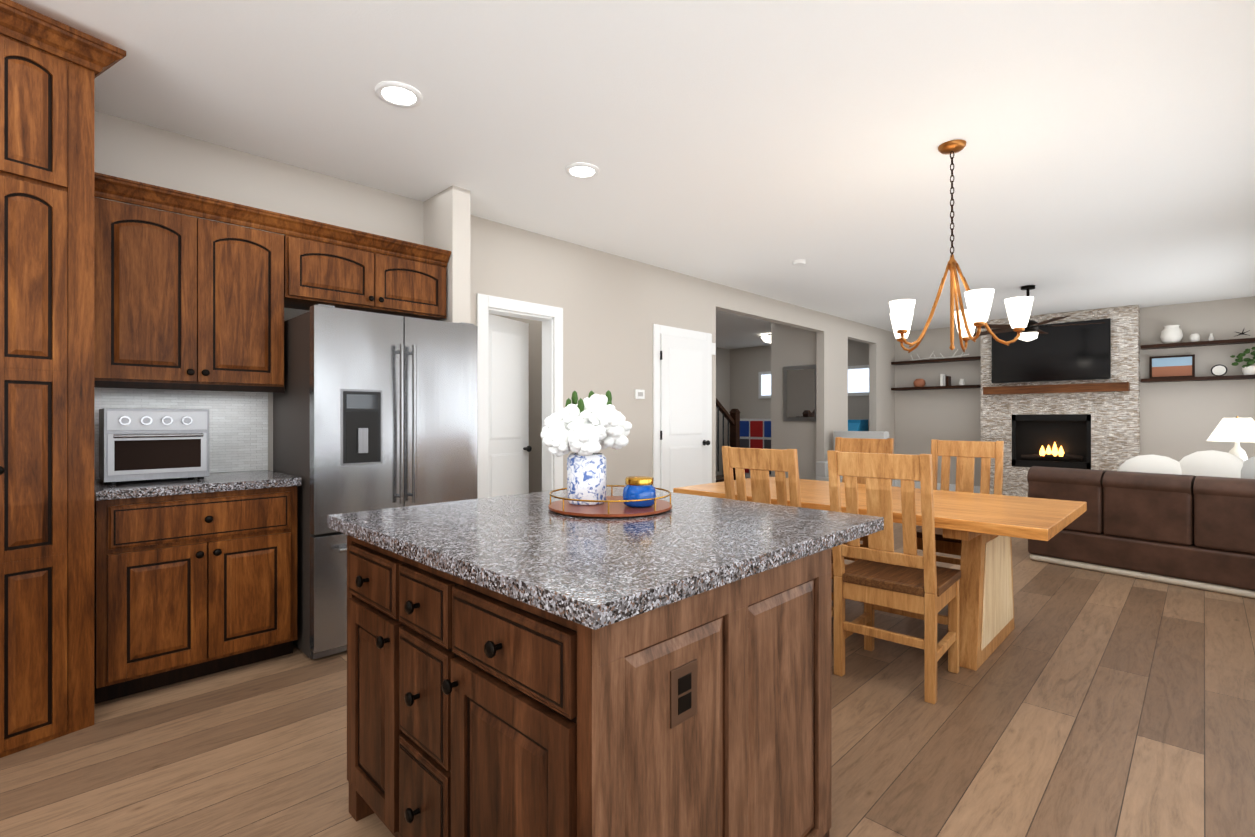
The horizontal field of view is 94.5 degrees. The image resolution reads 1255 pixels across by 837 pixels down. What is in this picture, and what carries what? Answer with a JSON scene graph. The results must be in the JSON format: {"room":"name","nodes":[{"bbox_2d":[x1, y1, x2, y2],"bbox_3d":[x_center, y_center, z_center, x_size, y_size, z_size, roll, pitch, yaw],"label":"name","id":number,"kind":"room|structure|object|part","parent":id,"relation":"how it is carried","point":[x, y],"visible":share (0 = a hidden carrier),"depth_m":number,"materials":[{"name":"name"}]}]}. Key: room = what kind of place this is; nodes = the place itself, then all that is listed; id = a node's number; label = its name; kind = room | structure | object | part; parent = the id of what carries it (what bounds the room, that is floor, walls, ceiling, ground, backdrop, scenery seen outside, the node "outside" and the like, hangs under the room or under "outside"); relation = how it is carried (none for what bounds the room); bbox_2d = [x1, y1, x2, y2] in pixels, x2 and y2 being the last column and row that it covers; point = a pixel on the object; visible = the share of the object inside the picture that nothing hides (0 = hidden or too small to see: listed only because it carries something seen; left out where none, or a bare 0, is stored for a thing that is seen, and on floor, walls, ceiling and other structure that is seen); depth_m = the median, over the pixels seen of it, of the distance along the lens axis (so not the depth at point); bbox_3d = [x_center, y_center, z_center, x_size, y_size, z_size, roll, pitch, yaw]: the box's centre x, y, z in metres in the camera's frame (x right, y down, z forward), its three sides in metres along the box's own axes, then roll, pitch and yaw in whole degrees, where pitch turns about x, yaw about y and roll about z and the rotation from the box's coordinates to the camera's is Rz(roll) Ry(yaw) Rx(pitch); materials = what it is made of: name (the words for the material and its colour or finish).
{"room":"living room and kitchen","nodes":[
{"label":"living room and kitchen","id":0,"kind":"room"},
{"bbox_2d":[424,185,469,322],"bbox_3d":[-1.240,-0.150,3.970,0.410,2.740,0.130,0,0,45],"label":"wall","id":1,"kind":"structure","parent":0,"point":[447,219],"depth_m":3.83,"materials":[{"name":"beige paint"}]},
{"bbox_2d":[94,111,894,489],"bbox_3d":[-0.155,-0.150,5.436,0.120,2.740,13.750,0,0,45],"label":"wall","id":2,"kind":"structure","parent":0,"point":[615,308],"depth_m":5.07,"materials":[{"name":"beige paint"}]},
{"bbox_2d":[104,174,287,391],"bbox_3d":[-2.252,-0.630,2.991,0.348,0.920,0.771,0,0,45],"label":"upper cabinet","id":3,"kind":"object","parent":2,"relation":"attached to","point":[199,303],"depth_m":2.85,"materials":[{"name":"brown wood"}]},
{"bbox_2d":[284,214,450,320],"bbox_3d":[-1.641,-0.875,3.599,0.358,0.430,0.946,0,0,45],"label":"upper cabinet","id":4,"kind":"object","parent":2,"relation":"attached to","point":[327,264],"depth_m":3.42,"materials":[{"name":"brown wood"}]},
{"bbox_2d":[489,314,531,496],"bbox_3d":[-1.027,0.187,4.835,0.211,2.050,0.597,0,0,45],"label":"pantry door","id":5,"kind":"structure","parent":2,"relation":"in","point":[510,448],"depth_m":4.84,"materials":[{"name":"white wood"}]},
{"bbox_2d":[635,389,644,398],"bbox_3d":[0.118,-0.235,5.609,0.024,0.090,0.120,0,0,45],"label":"thermostat","id":6,"kind":"object","parent":2,"relation":"attached to","point":[639,394],"depth_m":5.59,"materials":[{"name":"white plastic"}]},
{"bbox_2d":[660,334,709,491],"bbox_3d":[0.626,0.183,6.053,0.107,2.058,0.766,0,0,45],"label":"closet door","id":7,"kind":"structure","parent":2,"relation":"in","point":[684,442],"depth_m":6.03,"materials":[{"name":"white"}]},
{"bbox_2d":[712,343,715,354],"bbox_3d":[0.952,-0.775,6.450,0.019,0.130,0.070,0,0,45],"label":"light switch","id":8,"kind":"object","parent":2,"relation":"attached to","point":[713,344],"depth_m":6.45,"materials":[{"name":"white plastic"}]},
{"bbox_2d":[501,315,541,492],"bbox_3d":[-0.852,-0.150,5.657,1.180,2.740,0.120,0,0,45],"label":"wall","id":9,"kind":"structure","parent":0,"point":[535,402],"depth_m":5.61,"materials":[{"name":"beige paint"}]},
{"bbox_2d":[0,475,1254,836],"bbox_3d":[0.260,1.270,5.024,8.290,0.100,13.990,0,0,45],"label":"floor","id":10,"kind":"structure","parent":0,"point":[1084,703],"depth_m":2.19,"materials":[{"name":"brown wood"}]},
{"bbox_2d":[0,0,103,757],"bbox_3d":[-2.682,-0.131,2.094,0.952,2.700,1.094,0,0,45],"label":"tall cabinet","id":11,"kind":"object","parent":10,"relation":"on","point":[52,214],"depth_m":2.19,"materials":[{"name":"brown wood"}]},
{"bbox_2d":[104,488,296,701],"bbox_3d":[-2.157,0.780,2.894,0.621,0.880,0.758,0,0,45],"label":"base cabinet","id":12,"kind":"object","parent":10,"relation":"on","point":[116,590],"depth_m":2.65,"materials":[{"name":"brown wood"}]},
{"bbox_2d":[104,468,300,499],"bbox_3d":[-2.149,0.320,2.887,0.642,0.040,0.768,0,0,45],"label":"countertop","id":13,"kind":"structure","parent":12,"relation":"on","point":[259,477],"depth_m":2.71,"materials":[{"name":"grey stone"}]},
{"bbox_2d":[99,408,208,484],"bbox_3d":[-2.291,0.126,2.811,0.373,0.344,0.385,0,0,45],"label":"toaster oven","id":14,"kind":"object","parent":13,"relation":"on","point":[143,444],"visible":1,"depth_m":2.69,"materials":[{"name":"silver metal"}]},
{"bbox_2d":[273,304,477,659],"bbox_3d":[-1.467,0.325,3.418,0.806,1.790,0.906,0,0,45],"label":"refrigerator","id":15,"kind":"object","parent":10,"relation":"on","point":[373,411],"visible":0.81,"depth_m":3.06,"materials":[{"name":"grey metal"}]},
{"bbox_2d":[327,487,883,836],"bbox_3d":[-0.079,0.759,1.776,1.240,0.920,1.184,0,0,45],"label":"kitchen island","id":16,"kind":"object","parent":10,"relation":"on","point":[526,665],"visible":0.98,"depth_m":1.28,"materials":[{"name":"brown wood"}]},
{"bbox_2d":[548,485,671,517],"bbox_3d":[-0.057,0.272,1.933,0.410,0.053,0.410,0,0,45],"label":"tray","id":17,"kind":"object","parent":16,"relation":"on","point":[611,506],"visible":0.85,"depth_m":1.82,"materials":[{"name":"brown wood"}]},
{"bbox_2d":[541,390,631,504],"bbox_3d":[-0.143,0.093,1.961,0.302,0.383,0.298,0,0,45],"label":"vase","id":18,"kind":"object","parent":17,"relation":"on","point":[590,427],"visible":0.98,"depth_m":1.90,"materials":[{"name":"white ceramic"}]},
{"bbox_2d":[622,476,655,506],"bbox_3d":[0.039,0.238,1.894,0.110,0.094,0.110,0,0,45],"label":"jar","id":19,"kind":"object","parent":17,"relation":"on","point":[637,487],"visible":0.98,"depth_m":1.85,"materials":[{"name":"blue ceramic"}]},
{"bbox_2d":[716,398,739,481],"bbox_3d":[0.626,0.023,8.052,1.060,2.395,1.841,0,0,45],"label":"stair rail","id":20,"kind":"object","parent":10,"relation":"on","point":[733,417],"visible":0.15,"depth_m":8.23,"materials":[{"name":"brown wood"}]},
{"bbox_2d":[740,419,770,477],"bbox_3d":[2.871,0.611,11.833,1.350,1.220,0.370,0,0,45],"label":"cubby","id":21,"kind":"object","parent":10,"relation":"on","point":[755,433],"visible":0.33,"depth_m":11.84,"materials":[{"name":"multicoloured plastic"}]},
{"bbox_2d":[722,446,845,640],"bbox_3d":[0.852,0.685,3.157,0.464,1.070,0.542,0,0,45],"label":"chair","id":22,"kind":"object","parent":10,"relation":"on","point":[760,463],"visible":0.21,"depth_m":2.99,"materials":[{"name":"brown wood"}]},
{"bbox_2d":[816,431,888,481],"bbox_3d":[3.108,0.701,8.008,0.720,1.040,0.720,0,0,45],"label":"armchair","id":23,"kind":"object","parent":10,"relation":"on","point":[822,471],"visible":0.15,"depth_m":7.99,"materials":[{"name":"grey fabric"}]},
{"bbox_2d":[848,420,867,430],"bbox_3d":[3.640,0.621,9.912,0.450,1.200,1.250,0,0,45],"label":"slide","id":24,"kind":"object","parent":10,"relation":"on","point":[857,425],"visible":0.17,"depth_m":10.01,"materials":[{"name":"blue"}]},
{"bbox_2d":[831,437,893,560],"bbox_3d":[1.670,0.685,4.321,0.464,1.070,0.542,0,0,45],"label":"chair","id":25,"kind":"object","parent":10,"relation":"on","point":[867,445],"visible":0.06,"depth_m":4.46,"materials":[{"name":"brown wood"}]},
{"bbox_2d":[673,477,1086,670],"bbox_3d":[1.402,0.837,3.478,2.010,0.765,1.110,0,0,45],"label":"dining table","id":26,"kind":"object","parent":10,"relation":"on","point":[984,528],"visible":0.52,"depth_m":2.91,"materials":[{"name":"brown wood"}]},
{"bbox_2d":[827,450,960,703],"bbox_3d":[1.269,0.684,2.756,0.472,1.070,0.549,0,0,45],"label":"chair","id":27,"kind":"object","parent":10,"relation":"on","point":[879,574],"visible":1,"depth_m":2.60,"materials":[{"name":"brown wood"}]},
{"bbox_2d":[916,439,1003,579],"bbox_3d":[2.166,0.685,3.828,0.450,1.070,0.526,0,0,45],"label":"chair","id":28,"kind":"object","parent":10,"relation":"on","point":[965,453],"visible":0.25,"depth_m":3.95,"materials":[{"name":"brown wood"}]},
{"bbox_2d":[981,305,1139,496],"bbox_3d":[6.199,-0.148,8.423,1.840,2.737,0.547,0,0,45],"label":"fireplace","id":29,"kind":"object","parent":10,"relation":"on","point":[1094,424],"visible":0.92,"depth_m":8.30,"materials":[{"name":"grey stone"}]},
{"bbox_2d":[992,318,1110,382],"bbox_3d":[6.080,-0.949,8.381,1.400,0.820,0.073,0,0,45],"label":"tv","id":30,"kind":"object","parent":29,"relation":"attached to","point":[1069,351],"visible":0.96,"depth_m":8.27,"materials":[{"name":"black"}]},
{"bbox_2d":[1027,450,1254,598],"bbox_3d":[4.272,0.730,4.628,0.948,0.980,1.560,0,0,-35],"label":"sofa","id":31,"kind":"object","parent":10,"relation":"on","point":[1187,521],"visible":0.79,"depth_m":4.33,"materials":[{"name":"brown leather"}]},
{"bbox_3d":[5.598,0.920,5.321,0.500,0.600,0.500,0,0,45],"label":"side table","id":32,"kind":"object","parent":10,"relation":"on","visible":0},
{"bbox_2d":[1207,416,1254,460],"bbox_3d":[5.598,0.299,5.321,0.400,0.638,0.400,0,0,45],"label":"lamp","id":33,"kind":"object","parent":32,"relation":"on","point":[1237,430],"visible":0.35,"depth_m":5.25,"materials":[{"name":"white ceramic"}]},
{"bbox_2d":[1,0,1254,348],"bbox_3d":[0.260,-1.570,5.024,8.290,0.100,13.990,0,0,45],"label":"ceiling","id":34,"kind":"structure","parent":0,"point":[1105,158],"depth_m":2.99,"materials":[{"name":"white paint"}]},
{"bbox_2d":[375,81,421,107],"bbox_3d":[-1.070,-1.514,2.715,0.208,0.012,0.208,0,0,45],"label":"recessed light","id":35,"kind":"object","parent":34,"relation":"in","point":[398,94],"visible":1,"depth_m":2.70,"materials":[{"name":"white plastic"}]},
{"bbox_2d":[565,163,598,178],"bbox_3d":[-0.277,-1.514,3.548,0.208,0.012,0.208,0,0,45],"label":"recessed light","id":36,"kind":"object","parent":34,"relation":"in","point":[581,170],"visible":1,"depth_m":3.53,"materials":[{"name":"white plastic"}]},
{"bbox_2d":[761,334,770,342],"bbox_3d":[2.613,-1.438,10.475,0.400,0.157,0.400,0,0,45],"label":"light","id":37,"kind":"object","parent":34,"relation":"attached to","point":[767,339],"visible":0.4,"depth_m":10.38,"materials":[{"name":"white glass"}]},
{"bbox_2d":[792,259,805,265],"bbox_3d":[1.658,-1.503,5.601,0.130,0.034,0.130,0,0,45],"label":"smoke detector","id":38,"kind":"object","parent":34,"relation":"attached to","point":[800,262],"visible":1,"depth_m":5.56,"materials":[{"name":"white plastic"}]},
{"bbox_2d":[889,140,1033,352],"bbox_3d":[1.823,-0.950,3.246,0.725,1.138,0.702,0,0,45],"label":"chandelier","id":39,"kind":"object","parent":34,"relation":"hanging from","point":[976,313],"visible":1,"depth_m":3.14,"materials":[{"name":"orange metal"}]},
{"bbox_2d":[973,285,1104,340],"bbox_3d":[4.634,-1.203,6.690,1.340,0.627,1.280,0,0,45],"label":"ceiling fan","id":40,"kind":"object","parent":34,"relation":"hanging from","point":[1032,331],"visible":0.71,"depth_m":6.59,"materials":[{"name":"brown wood"}]},
{"bbox_2d":[716,347,729,475],"bbox_3d":[-2.637,-0.149,7.904,0.120,2.740,13.750,0,0,45],"label":"wall","id":41,"kind":"structure","parent":0,"point":[723,376],"depth_m":12.54,"materials":[{"name":"beige paint"}]},
{"bbox_2d":[771,322,815,479],"bbox_3d":[2.588,-0.149,8.868,0.830,2.740,0.155,0,0,45],"label":"wall","id":42,"kind":"structure","parent":0,"point":[792,346],"depth_m":8.82,"materials":[{"name":"beige paint"}]},
{"bbox_3d":[2.619,-0.379,8.751,0.580,0.840,0.032,0,0,45],"label":"mirror","id":43,"kind":"part","parent":42,"relation":"part of","materials":[{"name":"grey mirror"}]},
{"bbox_2d":[730,296,1254,485],"bbox_3d":[5.150,-0.149,9.941,8.290,2.740,0.120,0,0,45],"label":"wall","id":44,"kind":"structure","parent":0,"point":[1179,421],"depth_m":7.94,"materials":[{"name":"beige paint"}]},
{"bbox_2d":[758,371,770,398],"bbox_3d":[3.074,-0.699,11.896,0.870,0.560,0.030,0,0,45],"label":"window","id":45,"kind":"structure","parent":44,"relation":"in","point":[764,384],"depth_m":12.11,"materials":[{"name":"white glass"}]},
{"bbox_2d":[848,365,868,395],"bbox_3d":[4.297,-0.699,10.679,0.680,0.560,0.030,0,0,45],"label":"window","id":46,"kind":"structure","parent":44,"relation":"in","point":[858,380],"depth_m":10.71,"materials":[{"name":"white glass"}]},
{"bbox_2d":[891,349,980,390],"bbox_3d":[5.160,-0.814,9.689,1.380,0.650,0.217,0,0,45],"label":"shelf","id":47,"kind":"object","parent":44,"relation":"attached to","point":[945,382],"visible":0.94,"depth_m":9.56,"materials":[{"name":"brown wood"}]},
{"bbox_2d":[896,480,979,492],"bbox_3d":[5.227,1.156,9.770,1.400,0.130,0.014,0,0,45],"label":"baseboard","id":48,"kind":"structure","parent":44,"relation":"attached to","point":[896,483],"depth_m":9.73,"materials":[{"name":"white"}]},
{"bbox_2d":[1141,325,1254,382],"bbox_3d":[7.386,-0.857,7.468,1.150,0.736,0.227,0,0,45],"label":"shelf","id":49,"kind":"object","parent":44,"relation":"attached to","point":[1178,368],"visible":1,"depth_m":7.57,"materials":[{"name":"brown wood"}]}
]}

